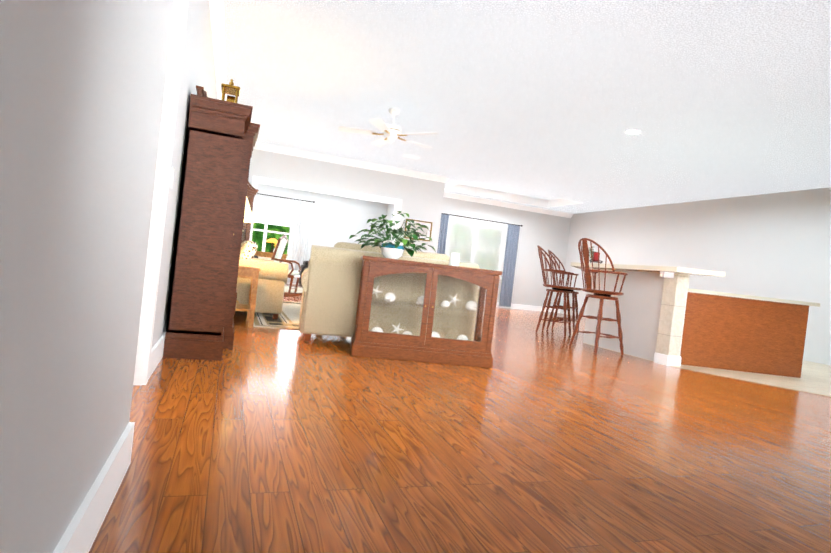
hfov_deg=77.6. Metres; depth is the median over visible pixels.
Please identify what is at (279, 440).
floor
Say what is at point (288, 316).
rug
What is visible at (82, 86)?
wall
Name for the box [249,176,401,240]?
trim
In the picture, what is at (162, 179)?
door frame
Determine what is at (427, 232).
framed picture
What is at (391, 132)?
ceiling fan
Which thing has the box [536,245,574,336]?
bar stool
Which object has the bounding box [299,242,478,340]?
loveseat
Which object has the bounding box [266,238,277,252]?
lamp
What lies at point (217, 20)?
crown molding
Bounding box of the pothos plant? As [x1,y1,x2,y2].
[349,211,435,258]
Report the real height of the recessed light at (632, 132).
0.006 m
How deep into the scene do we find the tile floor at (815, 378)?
5.60 m
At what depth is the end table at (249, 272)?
4.97 m
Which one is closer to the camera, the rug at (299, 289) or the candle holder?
the candle holder
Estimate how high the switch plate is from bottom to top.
0.116 m
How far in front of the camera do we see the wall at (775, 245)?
9.41 m
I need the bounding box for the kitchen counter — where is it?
[571,262,819,377]
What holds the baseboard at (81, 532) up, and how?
attached to the wall at (82, 86)
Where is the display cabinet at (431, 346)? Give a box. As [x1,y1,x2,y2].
[351,255,502,367]
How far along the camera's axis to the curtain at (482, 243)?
13.28 m
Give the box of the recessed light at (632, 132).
[625,130,640,133]
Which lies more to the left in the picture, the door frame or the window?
the door frame
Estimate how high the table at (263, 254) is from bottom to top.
0.753 m
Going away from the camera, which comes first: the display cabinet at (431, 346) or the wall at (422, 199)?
the display cabinet at (431, 346)
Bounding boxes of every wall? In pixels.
[0,0,217,552]
[248,149,444,252]
[256,183,387,260]
[384,203,394,238]
[442,197,570,305]
[560,187,830,364]
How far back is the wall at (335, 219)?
13.89 m
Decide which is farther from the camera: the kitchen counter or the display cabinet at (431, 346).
the kitchen counter
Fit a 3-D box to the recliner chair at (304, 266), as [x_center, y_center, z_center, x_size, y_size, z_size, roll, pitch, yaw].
[-2.223,-0.196,12.493,0.900,1.020,1.000,6,1,-32]
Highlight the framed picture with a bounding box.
[404,219,432,240]
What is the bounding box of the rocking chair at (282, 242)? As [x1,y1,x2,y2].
[271,234,301,296]
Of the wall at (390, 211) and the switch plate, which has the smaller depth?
the switch plate
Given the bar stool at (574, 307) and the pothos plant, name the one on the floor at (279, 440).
the bar stool at (574, 307)
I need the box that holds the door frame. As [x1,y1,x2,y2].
[133,0,188,384]
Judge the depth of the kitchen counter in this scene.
5.86 m
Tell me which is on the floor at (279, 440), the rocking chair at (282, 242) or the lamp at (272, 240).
the rocking chair at (282, 242)
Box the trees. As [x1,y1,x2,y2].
[252,222,289,257]
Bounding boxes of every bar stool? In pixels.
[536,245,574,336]
[546,250,581,330]
[569,238,627,354]
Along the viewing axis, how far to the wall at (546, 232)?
13.81 m
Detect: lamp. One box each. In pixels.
[244,196,254,222]
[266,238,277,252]
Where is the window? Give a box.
[253,200,291,262]
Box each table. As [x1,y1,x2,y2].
[236,265,260,327]
[255,251,287,262]
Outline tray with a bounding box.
[589,246,602,263]
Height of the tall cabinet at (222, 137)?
1.845 m
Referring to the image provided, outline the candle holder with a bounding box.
[449,253,459,265]
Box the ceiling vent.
[402,154,419,158]
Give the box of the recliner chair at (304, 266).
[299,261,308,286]
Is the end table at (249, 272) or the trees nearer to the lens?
the end table at (249, 272)
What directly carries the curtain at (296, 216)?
hanging from the wall at (335, 219)
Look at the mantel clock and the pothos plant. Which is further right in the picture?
the pothos plant
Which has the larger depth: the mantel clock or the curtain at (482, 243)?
the curtain at (482, 243)
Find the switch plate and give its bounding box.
[170,167,174,188]
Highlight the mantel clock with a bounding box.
[221,79,239,102]
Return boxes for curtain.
[254,193,314,283]
[437,213,522,306]
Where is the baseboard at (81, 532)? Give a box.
[53,283,559,552]
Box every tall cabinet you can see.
[163,85,259,360]
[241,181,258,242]
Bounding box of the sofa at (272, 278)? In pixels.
[236,241,287,318]
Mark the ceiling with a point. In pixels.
(544, 104)
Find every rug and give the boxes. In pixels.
[253,301,300,329]
[284,286,302,292]
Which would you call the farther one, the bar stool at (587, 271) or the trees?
the trees
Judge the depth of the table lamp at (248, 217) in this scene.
5.09 m
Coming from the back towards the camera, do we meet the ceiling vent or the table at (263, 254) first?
the table at (263, 254)
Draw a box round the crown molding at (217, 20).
[209,0,572,217]
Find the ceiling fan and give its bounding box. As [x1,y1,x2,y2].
[338,108,438,147]
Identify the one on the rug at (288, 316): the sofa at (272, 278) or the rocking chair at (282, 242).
the sofa at (272, 278)
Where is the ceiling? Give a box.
[224,0,830,213]
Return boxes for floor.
[89,284,830,552]
[585,343,830,396]

